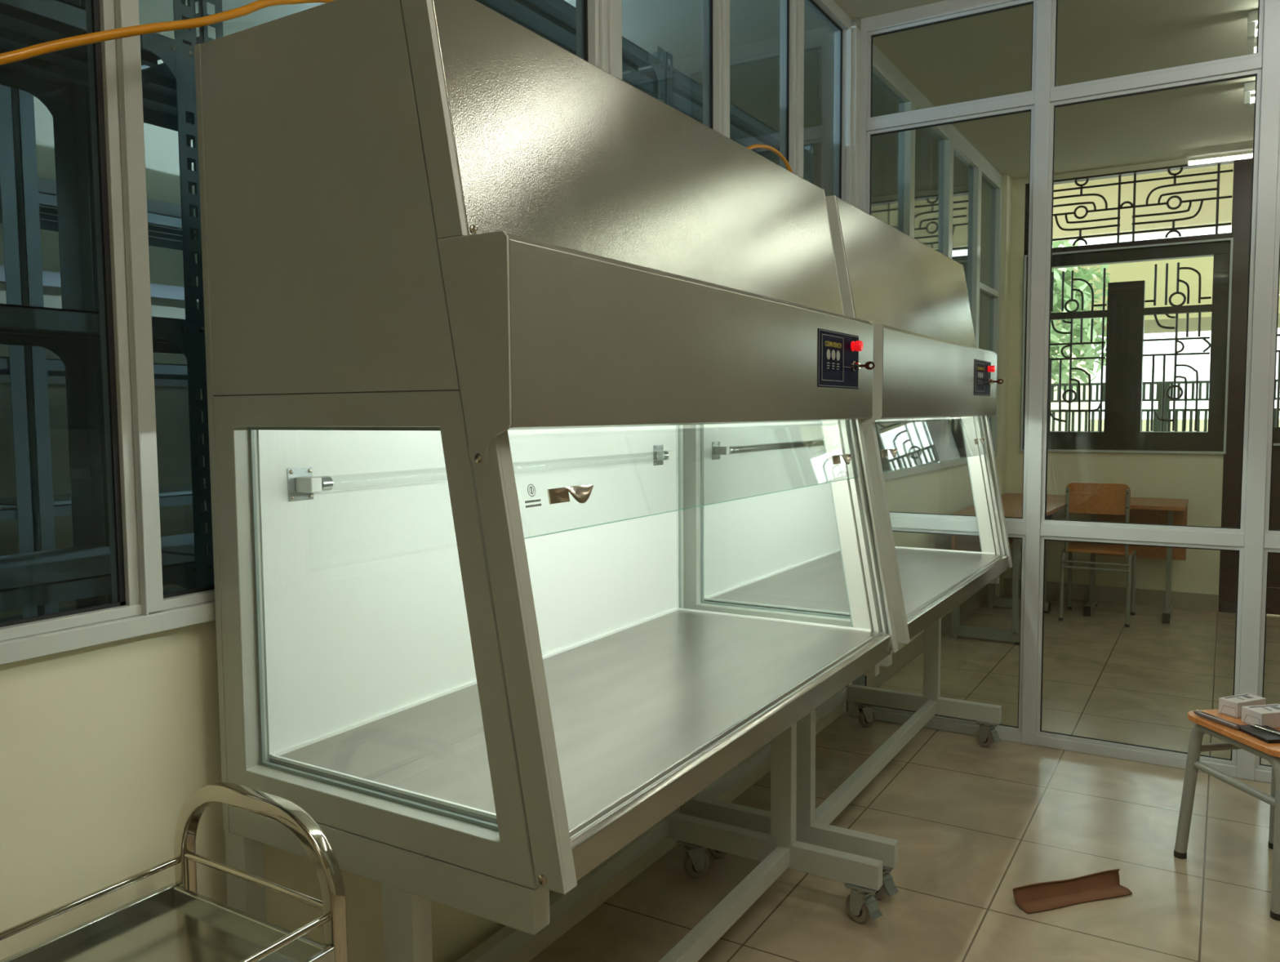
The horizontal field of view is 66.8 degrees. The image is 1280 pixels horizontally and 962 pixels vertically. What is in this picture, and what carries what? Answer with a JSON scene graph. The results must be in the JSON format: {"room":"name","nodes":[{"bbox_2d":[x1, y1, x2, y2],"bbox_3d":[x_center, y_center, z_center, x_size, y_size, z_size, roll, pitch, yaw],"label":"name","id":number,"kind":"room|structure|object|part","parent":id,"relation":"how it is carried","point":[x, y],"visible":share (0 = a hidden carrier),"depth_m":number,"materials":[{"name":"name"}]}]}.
{"room":"laboratory","nodes":[
{"label":"laboratory","id":0,"kind":"room"},
{"bbox_2d":[0,59,207,618],"bbox_3d":[-2.480,-0.422,4.048,0.150,3.050,10.800,2,5,31],"label":"wall","id":1,"kind":"structure","parent":0,"point":[161,144],"depth_m":4.34,"materials":[{"name":"beige paint"}]},
{"bbox_2d":[0,374,187,386],"bbox_3d":[-2.528,-0.413,3.785,0.040,0.060,4.900,2,5,31],"label":"trim","id":2,"kind":"structure","parent":1,"relation":"attached to","point":[3,378],"depth_m":4.34,"materials":[{"name":"white metal"}]},
{"bbox_2d":[0,265,198,302],"bbox_3d":[-2.531,-0.807,3.757,0.040,0.060,4.900,2,5,31],"label":"trim","id":3,"kind":"structure","parent":1,"relation":"attached to","point":[50,278],"depth_m":4.33,"materials":[{"name":"white metal"}]},
{"bbox_2d":[37,177,195,217],"bbox_3d":[-2.533,-1.176,3.732,0.040,0.060,4.900,2,5,31],"label":"trim","id":4,"kind":"structure","parent":1,"relation":"attached to","point":[45,185],"depth_m":4.31,"materials":[{"name":"white metal"}]},
{"bbox_2d":[0,462,986,961],"bbox_3d":[-0.158,0.668,2.722,0.120,1.030,10.800,2,5,31],"label":"wall","id":5,"kind":"structure","parent":0,"point":[104,747],"depth_m":1.53,"materials":[{"name":"beige paint"}]},
{"bbox_2d":[0,0,860,664],"bbox_3d":[-0.979,-0.745,1.141,0.100,2.020,7.430,2,5,31],"label":"window","id":6,"kind":"structure","parent":5,"relation":"in","point":[140,606],"depth_m":1.50,"materials":[{"name":"metal"}]},
{"bbox_2d":[846,583,987,711],"bbox_3d":[1.776,0.897,5.814,0.012,0.115,3.190,2,5,31],"label":"baseboard","id":7,"kind":"structure","parent":5,"relation":"attached to","point":[906,653],"depth_m":5.40,"materials":[{"name":"tile"}]},
{"bbox_2d":[850,26,1002,479],"bbox_3d":[1.751,-1.081,5.683,0.065,2.020,3.190,2,5,31],"label":"window","id":8,"kind":"structure","parent":5,"relation":"in","point":[886,74],"depth_m":5.72,"materials":[{"name":"metal"}]},
{"bbox_2d":[138,0,1258,197],"bbox_3d":[1.079,-1.882,1.872,8.600,0.120,10.950,2,5,31],"label":"ceiling","id":9,"kind":"structure","parent":0,"point":[989,55],"depth_m":4.72,"materials":[{"name":"paint"}]},
{"bbox_2d":[1244,81,1255,106],"bbox_3d":[3.670,-1.987,4.729,1.240,0.105,0.060,2,5,31],"label":"lamp","id":10,"kind":"object","parent":9,"relation":"attached to","point":[1249,87],"visible":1,"depth_m":5.02,"materials":[{"name":"white plastic"}]},
{"bbox_2d":[1247,9,1257,39],"bbox_3d":[3.122,-1.920,3.824,1.240,0.105,0.060,2,5,31],"label":"lamp","id":11,"kind":"object","parent":9,"relation":"attached to","point":[1252,16],"visible":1,"depth_m":4.12,"materials":[{"name":"white plastic"}]},
{"bbox_2d":[528,593,1279,961],"bbox_3d":[1.139,1.275,2.157,8.600,0.120,11.100,2,5,31],"label":"floor","id":12,"kind":"structure","parent":0,"point":[972,823],"depth_m":3.13,"materials":[{"name":"beige tile"}]},
{"bbox_2d":[0,84,38,617],"bbox_3d":[-2.614,-0.116,2.488,0.450,2.660,1.760,2,5,31],"label":"rack","id":13,"kind":"object","parent":12,"relation":"on","point":[15,362],"visible":0.41,"depth_m":3.08,"materials":[{"name":"metal"}]},
{"bbox_2d":[0,65,206,622],"bbox_3d":[-1.704,-0.227,3.990,0.450,2.660,1.720,2,5,31],"label":"rack","id":14,"kind":"object","parent":12,"relation":"on","point":[37,211],"visible":0.08,"depth_m":3.16,"materials":[{"name":"metal"}]},
{"bbox_2d":[0,0,214,612],"bbox_3d":[-1.464,-0.048,1.401,0.444,2.660,1.585,2,5,31],"label":"rack","id":15,"kind":"object","parent":12,"relation":"on","point":[81,572],"visible":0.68,"depth_m":1.95,"materials":[{"name":"metal"}]},
{"bbox_3d":[-1.278,-0.808,2.093,0.002,0.109,0.110,2,5,31],"label":"gusset plate","id":16,"kind":"part","parent":15,"relation":"part of","materials":[{"name":"metal"}]},
{"bbox_3d":[-1.274,-0.274,2.130,0.002,0.109,0.110,2,5,31],"label":"gusset plate","id":17,"kind":"part","parent":15,"relation":"part of","materials":[{"name":"metal"}]},
{"bbox_3d":[-0.904,-0.794,1.867,0.002,0.109,0.110,2,5,31],"label":"gusset plate","id":18,"kind":"part","parent":15,"relation":"part of","materials":[{"name":"metal"}]},
{"bbox_3d":[-0.900,-0.261,1.905,0.002,0.109,0.110,2,5,31],"label":"gusset plate","id":19,"kind":"part","parent":15,"relation":"part of","materials":[{"name":"metal"}]},
{"bbox_3d":[-0.897,0.218,1.938,0.002,0.109,0.110,2,5,31],"label":"gusset plate","id":20,"kind":"part","parent":15,"relation":"part of","materials":[{"name":"metal"}]},
{"bbox_2d":[0,781,347,961],"bbox_3d":[-0.785,0.890,1.071,0.375,0.825,0.949,2,5,31],"label":"trolley","id":21,"kind":"object","parent":12,"relation":"on","point":[173,922],"visible":1,"depth_m":1.37,"materials":[{"name":"metal"}]},
{"bbox_3d":[-0.927,0.610,1.143,0.011,0.011,0.855,2,5,31],"label":"guard rail","id":22,"kind":"part","parent":21,"relation":"part of","materials":[{"name":"metal"}]},
{"bbox_2d":[0,882,335,961],"bbox_3d":[-0.785,0.673,1.057,0.363,0.040,0.838,2,5,31],"label":"tray","id":23,"kind":"object","parent":21,"relation":"on","point":[172,922],"depth_m":1.38,"materials":[{"name":"metal"}]},
{"bbox_3d":[-0.565,0.580,1.417,0.335,0.011,0.011,2,5,31],"label":"guard rail","id":24,"kind":"part","parent":21,"relation":"part of","materials":[{"name":"metal"}]},
{"bbox_3d":[-0.561,0.813,1.437,0.361,0.725,0.026,2,5,31],"label":"handle frame","id":25,"kind":"part","parent":21,"relation":"part of","materials":[{"name":"metal"}]},
{"bbox_3d":[-0.640,0.620,0.970,0.011,0.011,0.855,2,5,31],"label":"guard rail","id":26,"kind":"part","parent":21,"relation":"part of","materials":[{"name":"metal"}]},
{"bbox_2d":[80,0,664,603],"bbox_3d":[-0.568,-0.157,2.881,0.444,2.660,1.850,2,5,31],"label":"rack","id":27,"kind":"object","parent":12,"relation":"on","point":[554,20],"visible":0.06,"depth_m":2.29,"materials":[{"name":"metal"}]},
{"bbox_3d":[0.057,-1.436,3.423,0.002,0.109,0.110,2,5,31],"label":"gusset plate","id":28,"kind":"part","parent":27,"relation":"part of","materials":[{"name":"metal"}]},
{"bbox_2d":[194,0,898,961],"bbox_3d":[-0.015,0.246,2.077,0.706,1.960,1.531,2,5,31],"label":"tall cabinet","id":29,"kind":"object","parent":12,"relation":"on","point":[473,289],"visible":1,"depth_m":1.59,"materials":[{"name":"metal"}]},
{"bbox_3d":[-0.669,0.837,1.662,0.050,0.497,0.040,2,5,31],"label":"post","id":30,"kind":"part","parent":29,"relation":"part of","materials":[{"name":"paint"}]},
{"bbox_2d":[295,475,321,492],"bbox_3d":[-0.567,0.006,1.661,0.040,0.026,0.024,2,5,31],"label":"socket","id":31,"kind":"object","parent":29,"relation":"attached to","point":[303,483],"depth_m":1.65,"materials":[{"name":"white plastic"}]},
{"bbox_3d":[-0.412,0.202,1.463,0.656,0.666,0.045,2,5,31],"label":"frame","id":32,"kind":"part","parent":29,"relation":"part of","materials":[{"name":"paint"}]},
{"bbox_2d":[0,0,792,172],"bbox_3d":[-0.255,-0.702,2.136,0.098,0.619,3.080,2,5,33],"label":"cable","id":33,"kind":"object","parent":29,"relation":"on","point":[19,55],"visible":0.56,"depth_m":1.41,"materials":[{"name":"orange plastic"}]},
{"bbox_3d":[-0.347,0.849,1.468,0.062,0.497,0.040,2,5,31],"label":"post","id":34,"kind":"part","parent":29,"relation":"part of","materials":[{"name":"paint"}]},
{"bbox_3d":[-0.287,0.147,2.240,0.065,0.667,1.420,2,5,31],"label":"panel","id":35,"kind":"part","parent":29,"relation":"part of","materials":[{"name":"white"}]},
{"bbox_3d":[-0.101,0.021,1.444,0.021,0.025,0.094,2,5,31],"label":"finger pull","id":36,"kind":"part","parent":29,"relation":"part of","materials":[{"name":"gold metal"}]},
{"bbox_2d":[269,609,878,829],"bbox_3d":[0.009,0.434,2.082,0.623,0.006,1.420,2,5,31],"label":"countertop","id":37,"kind":"structure","parent":29,"relation":"on","point":[627,704],"depth_m":1.87,"materials":[{"name":"metal"}]},
{"bbox_2d":[657,450,672,460],"bbox_3d":[0.070,-0.072,2.711,0.040,0.026,0.024,2,5,31],"label":"socket","id":38,"kind":"object","parent":29,"relation":"attached to","point":[668,453],"depth_m":2.69,"materials":[{"name":"white plastic"}]},
{"bbox_3d":[0.078,0.746,2.895,0.050,0.497,0.040,2,5,31],"label":"post","id":39,"kind":"part","parent":29,"relation":"part of","materials":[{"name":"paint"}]},
{"bbox_2d":[506,232,873,430],"bbox_3d":[0.188,-0.243,1.924,0.079,0.257,1.506,2,5,31],"label":"hood","id":40,"kind":"object","parent":29,"relation":"attached to","point":[593,340],"depth_m":1.59,"materials":[{"name":"metal"}]},
{"bbox_3d":[0.164,-0.166,1.944,0.075,0.402,1.494,2,5,31],"label":"sash glass","id":41,"kind":"part","parent":29,"relation":"part of","materials":[{"name":"clear glass"}]},
{"bbox_3d":[0.345,0.110,2.713,0.656,0.666,0.045,2,5,31],"label":"frame","id":42,"kind":"part","parent":29,"relation":"part of","materials":[{"name":"paint"}]},
{"bbox_3d":[0.400,0.757,2.700,0.062,0.497,0.040,2,5,31],"label":"post","id":43,"kind":"part","parent":29,"relation":"part of","materials":[{"name":"metal"}]},
{"bbox_3d":[0.476,-0.289,2.322,0.002,0.132,0.283,2,5,31],"label":"control panel","id":44,"kind":"part","parent":29,"relation":"part of","materials":[{"name":"blue"}]},
{"bbox_3d":[0.513,-0.054,2.457,0.021,0.025,0.094,2,5,31],"label":"finger pull","id":45,"kind":"part","parent":29,"relation":"part of","materials":[{"name":"gold metal"}]},
{"bbox_2d":[850,360,860,371],"bbox_3d":[0.533,-0.283,2.395,0.020,0.025,0.025,2,5,31],"label":"switch","id":46,"kind":"object","parent":29,"relation":"attached to","point":[855,366],"depth_m":2.39,"materials":[{"name":"metal"}]},
{"bbox_2d":[622,51,813,183],"bbox_3d":[0.291,-0.262,4.300,0.444,2.660,1.445,2,5,31],"label":"rack","id":47,"kind":"object","parent":12,"relation":"on","point":[683,94],"visible":0.04,"depth_m":3.98,"materials":[{"name":"metal"}]},
{"bbox_3d":[0.125,-1.444,3.535,0.002,0.109,0.110,2,5,31],"label":"gusset plate","id":48,"kind":"part","parent":47,"relation":"part of","materials":[{"name":"metal"}]},
{"bbox_3d":[0.812,-1.528,4.669,0.002,0.109,0.110,2,5,31],"label":"gusset plate","id":49,"kind":"part","parent":47,"relation":"part of","materials":[{"name":"metal"}]},
{"bbox_2d":[680,195,1013,898],"bbox_3d":[0.807,0.145,3.434,0.706,1.960,1.531,2,5,31],"label":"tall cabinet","id":50,"kind":"object","parent":12,"relation":"on","point":[776,555],"visible":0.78,"depth_m":3.18,"materials":[{"name":"metal"}]},
{"bbox_3d":[0.153,0.737,3.019,0.050,0.497,0.040,2,5,31],"label":"post","id":51,"kind":"part","parent":50,"relation":"part of","materials":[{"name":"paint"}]},
{"bbox_2d":[715,445,729,454],"bbox_3d":[0.256,-0.094,3.019,0.040,0.026,0.024,2,5,31],"label":"socket","id":52,"kind":"object","parent":50,"relation":"attached to","point":[719,450],"depth_m":3.01,"materials":[{"name":"white plastic"}]},
{"bbox_3d":[0.410,0.102,2.820,0.656,0.666,0.045,2,5,31],"label":"frame","id":53,"kind":"part","parent":50,"relation":"part of","materials":[{"name":"paint"}]},
{"bbox_3d":[0.535,0.046,3.598,0.065,0.667,1.420,2,5,31],"label":"panel","id":54,"kind":"part","parent":50,"relation":"part of","materials":[{"name":"white"}]},
{"bbox_3d":[0.475,0.748,2.825,0.062,0.497,0.040,2,5,31],"label":"post","id":55,"kind":"part","parent":50,"relation":"part of","materials":[{"name":"metal"}]},
{"bbox_2d":[704,547,999,616],"bbox_3d":[0.832,0.334,3.439,0.623,0.006,1.420,2,5,31],"label":"countertop","id":56,"kind":"structure","parent":50,"relation":"on","point":[819,584],"depth_m":3.28,"materials":[{"name":"metal"}]},
{"bbox_3d":[0.721,-0.079,2.801,0.021,0.025,0.094,2,5,31],"label":"finger pull","id":57,"kind":"part","parent":50,"relation":"part of","materials":[{"name":"gold metal"}]},
{"bbox_3d":[1.222,0.657,4.058,0.062,0.497,0.040,2,5,31],"label":"post","id":58,"kind":"part","parent":50,"relation":"part of","materials":[{"name":"metal"}]},
{"bbox_3d":[0.986,-0.266,3.302,0.075,0.402,1.494,2,5,31],"label":"sash glass","id":59,"kind":"part","parent":50,"relation":"part of","materials":[{"name":"clear glass"}]},
{"bbox_2d":[880,324,996,418],"bbox_3d":[1.010,-0.343,3.281,0.079,0.257,1.506,2,5,31],"label":"hood","id":60,"kind":"object","parent":50,"relation":"attached to","point":[922,375],"depth_m":3.07,"materials":[{"name":"metal"}]},
{"bbox_3d":[1.167,0.009,4.070,0.656,0.666,0.045,2,5,31],"label":"frame","id":61,"kind":"part","parent":50,"relation":"part of","materials":[{"name":"paint"}]},
{"bbox_3d":[1.335,-0.154,3.814,0.021,0.025,0.094,2,5,31],"label":"finger pull","id":62,"kind":"part","parent":50,"relation":"part of","materials":[{"name":"metal"}]},
{"bbox_3d":[1.298,-0.389,3.679,0.002,0.132,0.283,2,5,31],"label":"control panel","id":63,"kind":"part","parent":50,"relation":"part of","materials":[{"name":"blue"}]},
{"bbox_2d":[987,377,993,384],"bbox_3d":[1.355,-0.384,3.753,0.020,0.025,0.025,2,5,31],"label":"switch","id":64,"kind":"object","parent":50,"relation":"attached to","point":[989,380],"depth_m":3.75,"materials":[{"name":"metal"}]},
{"bbox_2d":[950,493,1065,644],"bbox_3d":[2.441,0.538,6.269,0.530,0.760,1.960,2,5,31],"label":"desk","id":65,"kind":"object","parent":12,"relation":"on","point":[1011,502],"visible":0.48,"depth_m":5.87,"materials":[{"name":"orange-brown varnished wood"},{"name":"grey painted metal"}]},
{"bbox_3d":[2.276,0.343,6.390,0.020,0.335,1.780,2,5,31],"label":"modesty panel","id":66,"kind":"part","parent":65,"relation":"part of","materials":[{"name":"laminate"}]},
{"bbox_3d":[2.497,0.253,6.080,0.017,0.115,0.970,2,5,31],"label":"apron rail","id":67,"kind":"part","parent":65,"relation":"part of","materials":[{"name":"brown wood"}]},
{"bbox_2d":[1013,868,1132,912],"bbox_3d":[1.221,1.148,2.729,0.361,0.048,0.066,-2,4,-17],"label":"cardboard angle","id":68,"kind":"object","parent":12,"relation":"on","point":[1048,895],"visible":1,"depth_m":2.74,"materials":[{"name":"brown cardboard"}]},
{"bbox_2d":[1058,482,1136,626],"bbox_3d":[3.021,0.454,6.392,0.417,0.903,0.447,2,5,31],"label":"chair","id":69,"kind":"object","parent":12,"relation":"on","point":[1080,497],"visible":0.9,"depth_m":6.25,"materials":[{"name":"brown wood"}]},
{"bbox_3d":[2.856,0.667,6.508,0.024,0.441,0.443,2,5,31],"label":"leg frame","id":70,"kind":"part","parent":69,"relation":"part of","materials":[{"name":"grey metal"}]},
{"bbox_3d":[2.934,0.113,6.228,0.378,0.198,0.012,2,5,31],"label":"backrest","id":71,"kind":"part","parent":69,"relation":"part of","materials":[{"name":"brown wood"}]},
{"bbox_3d":[3.029,0.443,6.404,0.400,0.018,0.370,2,5,31],"label":"seat","id":72,"kind":"part","parent":69,"relation":"part of","materials":[{"name":"brown wood"}]},
{"bbox_3d":[3.189,0.679,6.307,0.024,0.441,0.443,2,5,31],"label":"leg frame","id":73,"kind":"part","parent":69,"relation":"part of","materials":[{"name":"grey metal"}]},
{"bbox_2d":[1083,497,1188,623],"bbox_3d":[3.302,0.513,6.525,0.627,0.762,0.630,2,5,31],"label":"desk","id":74,"kind":"object","parent":12,"relation":"on","point":[1171,511],"visible":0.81,"depth_m":6.56,"materials":[{"name":"laminate"}]},
{"bbox_3d":[3.116,0.487,6.677,0.030,0.675,0.040,2,5,31],"label":"leg","id":75,"kind":"part","parent":74,"relation":"part of","materials":[{"name":"grey metal"}]},
{"bbox_3d":[3.420,0.336,6.663,0.577,0.375,0.030,2,5,31],"label":"modesty panel","id":76,"kind":"part","parent":74,"relation":"part of","materials":[{"name":"laminate"}]},
{"bbox_3d":[3.462,0.508,6.352,0.030,0.675,0.040,2,5,31],"label":"leg","id":77,"kind":"part","parent":74,"relation":"part of","materials":[{"name":"grey metal"}]},
{"bbox_2d":[1173,708,1279,920],"bbox_3d":[1.852,0.936,2.814,0.364,0.455,0.405,-1,4,-9],"label":"wooden stool","id":78,"kind":"object","parent":12,"relation":"on","point":[1235,739],"visible":0.88,"depth_m":2.85,"materials":[{"name":"brown wood"}]},
{"bbox_2d":[1192,709,1239,729],"bbox_3d":[1.688,0.698,2.847,0.016,0.016,0.159,-2,4,-16],"label":"pen","id":79,"kind":"object","parent":78,"relation":"on","point":[1203,714],"visible":1,"depth_m":2.83,"materials":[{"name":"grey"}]},
{"bbox_3d":[1.851,0.718,2.799,0.356,0.018,0.376,-1,4,-9],"label":"seat","id":80,"kind":"part","parent":78,"relation":"part of","materials":[{"name":"brown wood"}]},
{"bbox_2d":[1218,693,1266,717],"bbox_3d":[1.817,0.676,2.930,0.126,0.047,0.060,-2,4,-22],"label":"carton","id":81,"kind":"object","parent":78,"relation":"on","point":[1231,705],"visible":0.86,"depth_m":2.91,"materials":[{"name":"grey cardboard"}]},
{"bbox_2d":[1224,693,1252,699],"bbox_3d":[1.816,0.653,2.931,0.100,0.001,0.036,-2,4,-22],"label":"print","id":82,"kind":"object","parent":81,"relation":"on","point":[1241,696],"depth_m":2.93,"materials":[{"name":"grey paper"}]},
{"bbox_2d":[1238,724,1279,742],"bbox_3d":[1.759,0.709,2.730,0.090,0.011,0.130,-1,4,-6],"label":"wallet","id":83,"kind":"object","parent":78,"relation":"on","point":[1267,736],"visible":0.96,"depth_m":2.72,"materials":[{"name":"black leather"}]},
{"bbox_2d":[1250,723,1279,735],"bbox_3d":[1.762,0.699,2.727,0.009,0.008,0.096,-2,4,-20],"label":"tweezers","id":84,"kind":"object","parent":83,"relation":"on","point":[1251,724],"visible":1,"depth_m":2.73,"materials":[{"name":"silver metal"}]},
{"bbox_2d":[1241,703,1279,728],"bbox_3d":[1.831,0.684,2.825,0.126,0.047,0.072,-1,4,-11],"label":"carton","id":85,"kind":"object","parent":78,"relation":"on","point":[1268,714],"visible":0.86,"depth_m":2.80,"materials":[{"name":"grey cardboard"}]},
{"bbox_2d":[1248,704,1279,710],"bbox_3d":[1.831,0.660,2.827,0.100,0.001,0.043,-1,4,-11],"label":"print","id":86,"kind":"object","parent":85,"relation":"on","point":[1260,707],"depth_m":2.83,"materials":[{"name":"grey paper"}]},
{"bbox_3d":[2.005,0.935,2.840,0.053,0.431,0.403,-1,4,-9],"label":"leg frame","id":87,"kind":"part","parent":78,"relation":"part of","materials":[{"name":"grey metal"}]},
{"bbox_2d":[978,174,1012,596],"bbox_3d":[2.606,-0.674,7.169,0.180,3.050,0.180,2,5,31],"label":"wall column","id":88,"kind":"structure","parent":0,"point":[1006,182],"depth_m":7.06,"materials":[{"name":"beige paint"}]},
{"bbox_2d":[871,150,1253,603],"bbox_3d":[3.881,-0.642,6.593,8.600,3.050,0.150,2,5,31],"label":"wall","id":89,"kind":"structure","parent":0,"point":[1197,478],"depth_m":7.01,"materials":[{"name":"beige paint"}]},
{"bbox_2d":[1004,577,1217,611],"bbox_3d":[3.327,0.808,6.941,1.380,0.115,0.012,2,5,31],"label":"baseboard","id":90,"kind":"structure","parent":89,"relation":"attached to","point":[1184,600],"depth_m":6.83,"materials":[{"name":"tile"}]},
{"bbox_2d":[1020,159,1234,453],"bbox_3d":[3.383,-1.171,6.810,1.310,1.942,0.128,2,5,31],"label":"window","id":91,"kind":"structure","parent":89,"relation":"in","point":[1126,311],"depth_m":6.76,"materials":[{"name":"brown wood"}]},
{"bbox_2d":[1103,280,1145,434],"bbox_3d":[3.410,-0.861,6.834,0.230,1.060,0.098,2,5,31],"label":"shutter","id":92,"kind":"object","parent":91,"relation":"attached to","point":[1125,313],"depth_m":6.79,"materials":[{"name":"brown wood"}]},
{"bbox_2d":[1048,262,1211,431],"bbox_3d":[3.396,-0.918,6.848,1.089,1.168,0.016,2,5,31],"label":"grille","id":93,"kind":"object","parent":91,"relation":"attached to","point":[1069,344],"depth_m":6.79,"materials":[{"name":"black metal"}]},
{"bbox_2d":[1052,164,1233,245],"bbox_3d":[3.399,-1.905,6.774,1.250,0.470,0.016,2,5,31],"label":"grille","id":94,"kind":"object","parent":91,"relation":"attached to","point":[1133,206],"depth_m":6.73,"materials":[{"name":"black metal"}]},
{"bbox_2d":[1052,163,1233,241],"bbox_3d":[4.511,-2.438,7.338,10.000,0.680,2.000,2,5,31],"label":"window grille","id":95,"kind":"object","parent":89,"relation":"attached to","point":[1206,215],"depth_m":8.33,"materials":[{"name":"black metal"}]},
{"bbox_2d":[1217,155,1279,614],"bbox_3d":[4.559,-0.596,6.136,1.467,3.012,0.135,2,5,31],"label":"door","id":96,"kind":"structure","parent":89,"relation":"in","point":[1242,166],"depth_m":6.43,"materials":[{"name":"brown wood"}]},
{"bbox_2d":[1275,292,1279,426],"bbox_3d":[4.584,-1.206,6.120,1.244,1.788,0.016,2,5,31],"label":"grille","id":97,"kind":"object","parent":96,"relation":"attached to","point":[1278,335],"depth_m":6.39,"materials":[{"name":"metal"}]},
{"bbox_2d":[848,0,1279,782],"bbox_3d":[3.356,-0.377,2.854,5.625,3.050,0.058,2,5,31],"label":"wall partition","id":98,"kind":"structure","parent":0,"point":[1254,539],"depth_m":3.80,"materials":[{"name":"white metal"}]},
{"bbox_3d":[1.278,-1.520,4.028,0.682,0.043,0.050,2,5,31],"label":"rail","id":99,"kind":"part","parent":98,"relation":"part of","materials":[{"name":"white metal"}]},
{"bbox_3d":[1.290,0.183,4.147,0.682,0.050,0.050,2,5,31],"label":"rail","id":100,"kind":"part","parent":98,"relation":"part of","materials":[{"name":"white metal"}]},
{"bbox_3d":[1.929,0.205,3.761,0.701,0.050,0.050,2,5,31],"label":"rail","id":101,"kind":"part","parent":98,"relation":"part of","materials":[{"name":"white metal"}]},
{"bbox_3d":[1.917,-1.497,3.642,0.701,0.043,0.050,2,5,31],"label":"rail","id":102,"kind":"part","parent":98,"relation":"part of","materials":[{"name":"white metal"}]},
{"bbox_3d":[2.586,0.229,3.365,0.717,0.050,0.050,2,5,31],"label":"rail","id":103,"kind":"part","parent":98,"relation":"part of","materials":[{"name":"white metal"}]},
{"label":"outside","id":104,"kind":"structure","parent":0,"visible":0},
{"bbox_3d":[12.393,0.014,20.551,40.000,0.280,32.100,2,5,31],"label":"ground","id":105,"kind":"structure","parent":104,"visible":0},
{"bbox_2d":[1049,240,1116,394],"bbox_3d":[5.434,-1.438,13.011,1.844,3.740,1.813,2,5,31],"label":"tree","id":106,"kind":"object","parent":105,"relation":"on","point":[1088,351],"visible":0.23,"depth_m":12.59,"materials":[{"name":"green plant"}]},
{"bbox_2d":[1050,256,1279,431],"bbox_3d":[11.274,-1.586,14.727,20.000,3.700,3.000,2,5,31],"label":"building","id":107,"kind":"structure","parent":105,"relation":"on","point":[1144,270],"depth_m":14.96,"materials":[{"name":"yellow paint"}]},
{"bbox_3d":[4.969,0.197,8.251,10.000,1.170,0.200,2,5,31],"label":"wall","id":108,"kind":"structure","parent":105,"relation":"on","visible":0},
{"bbox_2d":[1050,408,1279,431],"bbox_3d":[5.356,0.087,8.032,5.517,1.375,0.080,2,5,31],"label":"veranda railing","id":109,"kind":"object","parent":108,"relation":"on","point":[1157,423],"visible":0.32,"depth_m":8.45,"materials":[{"name":"grey"}]},
{"bbox_3d":[4.555,0.059,8.515,0.090,1.375,0.080,2,5,31],"label":"post","id":110,"kind":"part","parent":109,"relation":"part of","materials":[{"name":"grey"}]},
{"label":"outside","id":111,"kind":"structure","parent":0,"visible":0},
{"bbox_2d":[1050,378,1277,417],"bbox_3d":[5.496,-0.674,8.219,5.517,0.375,0.080,2,5,31],"label":"veranda railing","id":112,"kind":"object","parent":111,"point":[1159,384],"visible":0.26,"depth_m":8.69,"materials":[{"name":"grey"}]},
{"bbox_3d":[4.694,-0.702,8.702,0.090,0.375,0.080,2,5,31],"label":"post","id":113,"kind":"part","parent":112,"relation":"part of","materials":[{"name":"grey"}]}
]}

